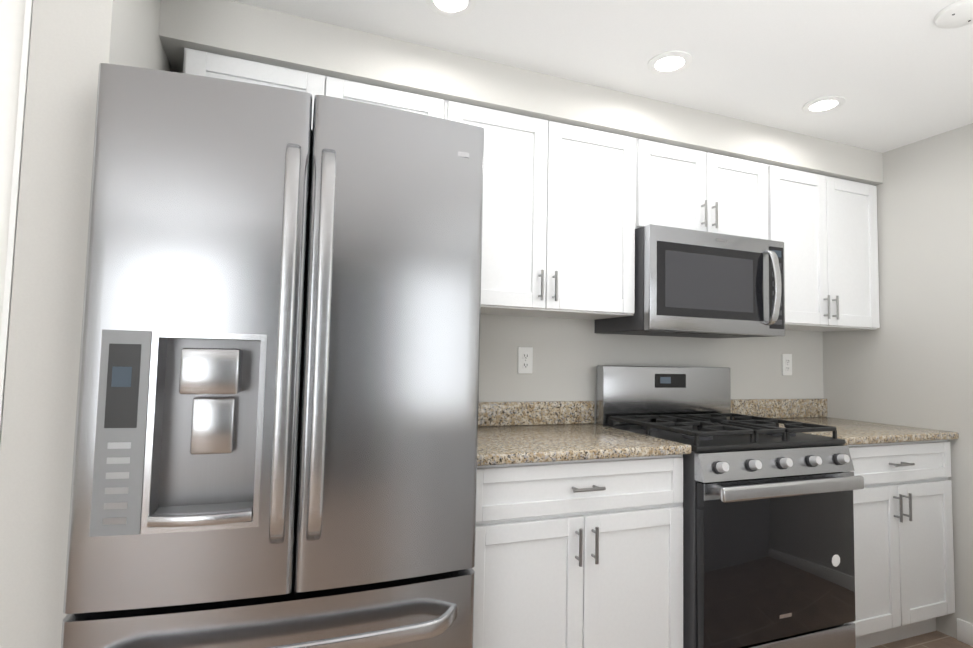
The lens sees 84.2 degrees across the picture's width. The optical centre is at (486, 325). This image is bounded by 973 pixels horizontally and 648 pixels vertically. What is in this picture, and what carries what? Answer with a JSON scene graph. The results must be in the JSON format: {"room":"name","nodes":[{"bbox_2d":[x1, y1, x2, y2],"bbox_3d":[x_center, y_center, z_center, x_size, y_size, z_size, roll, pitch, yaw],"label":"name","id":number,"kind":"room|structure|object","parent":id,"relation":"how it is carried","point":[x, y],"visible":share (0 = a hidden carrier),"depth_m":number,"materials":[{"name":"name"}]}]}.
{"room":"kitchen","nodes":[
{"label":"kitchen","id":0,"kind":"room"},
{"bbox_2d":[0,0,125,647],"bbox_3d":[-2.259,0.043,0.648,3.000,2.310,0.100,3,-4,-21],"label":"wall","id":1,"kind":"structure","parent":0,"point":[74,44],"depth_m":1.12,"materials":[{"name":"paint"}]},
{"bbox_2d":[0,0,32,445],"bbox_3d":[-1.528,0.200,0.890,1.166,2.056,0.082,3,-4,-21],"label":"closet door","id":2,"kind":"structure","parent":1,"relation":"in","point":[15,24],"depth_m":1.12,"materials":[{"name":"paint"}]},
{"bbox_2d":[122,0,171,71],"bbox_3d":[-1.050,0.121,1.537,0.100,2.310,0.690,3,-4,-21],"label":"wall","id":3,"kind":"structure","parent":0,"point":[143,47],"depth_m":1.45,"materials":[{"name":"paint"}]},
{"bbox_2d":[183,47,444,129],"bbox_3d":[-0.595,-0.667,1.931,0.842,0.350,0.352,3,-4,-21],"label":"upper cabinet","id":4,"kind":"object","parent":3,"relation":"attached to","point":[203,63],"visible":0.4,"depth_m":1.78,"materials":[{"name":"white wood"}]},
{"bbox_2d":[231,0,972,152],"bbox_3d":[-0.083,-1.166,-0.337,6.450,0.080,5.200,3,-4,-21],"label":"ceiling","id":5,"kind":"structure","parent":0,"point":[895,74],"depth_m":1.90,"materials":[{"name":"paint"}]},
{"bbox_2d":[426,0,475,16],"bbox_3d":[-0.110,-1.004,1.663,0.156,0.008,0.156,3,-4,-21],"label":"recessed light","id":6,"kind":"object","parent":5,"relation":"in","point":[453,8],"visible":1,"depth_m":1.69,"materials":[{"name":"white plastic"}]},
{"bbox_2d":[159,0,882,185],"bbox_3d":[0.473,-0.875,2.363,3.250,0.159,0.345,3,-4,-21],"label":"soffit","id":7,"kind":"structure","parent":5,"relation":"attached to","point":[230,28],"depth_m":1.98,"materials":[{"name":"paint"}]},
{"bbox_2d":[648,50,691,74],"bbox_3d":[0.675,-0.968,1.987,0.156,0.008,0.156,3,-4,-21],"label":"recessed light","id":8,"kind":"object","parent":5,"relation":"in","point":[669,62],"visible":1,"depth_m":1.98,"materials":[{"name":"white plastic"}]},
{"bbox_2d":[802,95,845,113],"bbox_3d":[1.428,-0.934,2.283,0.156,0.008,0.156,3,-4,-21],"label":"recessed light","id":9,"kind":"object","parent":5,"relation":"in","point":[824,104],"visible":1,"depth_m":2.28,"materials":[{"name":"white plastic"}]},
{"bbox_2d":[934,0,972,28],"bbox_3d":[1.480,-0.966,1.666,0.150,0.016,0.150,3,-4,-21],"label":"smoke detector","id":10,"kind":"object","parent":5,"relation":"attached to","point":[957,14],"visible":0.96,"depth_m":1.67,"materials":[{"name":"white plastic"}]},
{"bbox_2d":[479,314,823,423],"bbox_3d":[0.370,0.209,2.507,3.450,2.310,0.100,3,-4,-21],"label":"wall","id":11,"kind":"structure","parent":0,"point":[569,355],"depth_m":2.52,"materials":[{"name":"paint"}]},
{"bbox_2d":[518,347,532,373],"bbox_3d":[0.172,0.152,2.373,0.070,0.116,0.008,3,-4,-21],"label":"electrical outlet","id":12,"kind":"object","parent":11,"relation":"attached to","point":[525,360],"visible":1,"depth_m":2.37,"materials":[{"name":"white plastic"}]},
{"bbox_2d":[444,100,634,319],"bbox_3d":[0.183,-0.430,2.221,0.832,0.755,0.352,3,-4,-21],"label":"upper cabinet","id":13,"kind":"object","parent":11,"relation":"attached to","point":[558,230],"visible":0.85,"depth_m":2.10,"materials":[{"name":"white wood"}]},
{"bbox_2d":[635,138,767,239],"bbox_3d":[0.921,-0.581,2.515,0.740,0.388,0.352,3,-4,-21],"label":"upper cabinet","id":14,"kind":"object","parent":11,"relation":"attached to","point":[684,188],"visible":0.77,"depth_m":2.36,"materials":[{"name":"white wood"}]},
{"bbox_2d":[594,224,784,337],"bbox_3d":[0.932,-0.173,2.440,0.738,0.428,0.459,3,-4,-21],"label":"microwave","id":15,"kind":"object","parent":14,"relation":"attached to","point":[695,283],"visible":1,"depth_m":2.26,"materials":[{"name":"metal"}]},
{"bbox_2d":[782,354,791,374],"bbox_3d":[1.641,0.212,2.940,0.070,0.116,0.008,3,-4,-21],"label":"electrical outlet","id":16,"kind":"object","parent":11,"relation":"attached to","point":[786,364],"visible":1,"depth_m":2.94,"materials":[{"name":"white plastic"}]},
{"bbox_2d":[823,123,972,638],"bbox_3d":[2.870,0.155,0.687,0.100,2.310,5.100,3,-4,-21],"label":"wall","id":17,"kind":"structure","parent":0,"point":[909,362],"depth_m":2.58,"materials":[{"name":"paint"}]},
{"bbox_2d":[767,164,879,331],"bbox_3d":[1.617,-0.367,2.773,0.756,0.755,0.352,3,-4,-21],"label":"upper cabinet","id":18,"kind":"object","parent":17,"relation":"attached to","point":[823,228],"visible":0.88,"depth_m":2.64,"materials":[{"name":"white wood"}]},
{"bbox_2d":[957,618,972,645],"bbox_3d":[2.338,1.317,1.775,0.014,0.095,1.340,3,-4,-21],"label":"baseboard","id":19,"kind":"structure","parent":17,"relation":"attached to","point":[964,631],"depth_m":2.37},
{"bbox_2d":[871,630,972,647],"bbox_3d":[-0.134,1.219,-0.478,6.450,0.080,5.200,3,-4,-21],"label":"floor","id":20,"kind":"structure","parent":0,"point":[936,639],"depth_m":2.37,"materials":[{"name":"wood"}]},
{"bbox_2d":[61,63,483,647],"bbox_3d":[-0.538,0.395,1.528,0.830,1.785,0.954,2,-4,-19],"label":"refrigerator","id":21,"kind":"object","parent":20,"relation":"on","point":[276,437],"visible":1,"depth_m":1.14,"materials":[{"name":"metal"}]},
{"bbox_2d":[472,454,682,647],"bbox_3d":[0.207,0.890,2.003,0.829,0.885,0.650,3,-4,-21],"label":"base cabinet","id":22,"kind":"object","parent":20,"relation":"on","point":[580,554],"visible":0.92,"depth_m":1.73,"materials":[{"name":"white wood"}]},
{"bbox_2d":[477,401,690,465],"bbox_3d":[0.217,0.380,2.036,0.829,0.134,0.645,3,-4,-21],"label":"countertop","id":23,"kind":"structure","parent":22,"relation":"on","point":[529,432],"depth_m":2.00,"materials":[{"name":"stone"}]},
{"bbox_2d":[596,365,863,647],"bbox_3d":[0.971,0.769,2.233,0.746,1.185,0.730,3,-4,-21],"label":"gas range","id":24,"kind":"object","parent":20,"relation":"on","point":[768,536],"visible":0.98,"depth_m":1.97,"materials":[{"name":"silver metal"}]},
{"bbox_2d":[848,440,954,647],"bbox_3d":[1.648,0.953,2.558,0.762,0.885,0.650,3,-4,-21],"label":"base cabinet","id":25,"kind":"object","parent":20,"relation":"on","point":[903,550],"visible":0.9,"depth_m":2.30,"materials":[{"name":"white wood"}]},
{"bbox_2d":[731,398,958,444],"bbox_3d":[1.658,0.444,2.591,0.762,0.134,0.645,3,-4,-21],"label":"countertop","id":26,"kind":"structure","parent":25,"relation":"on","point":[849,432],"depth_m":2.70,"materials":[{"name":"stone"}]}
]}

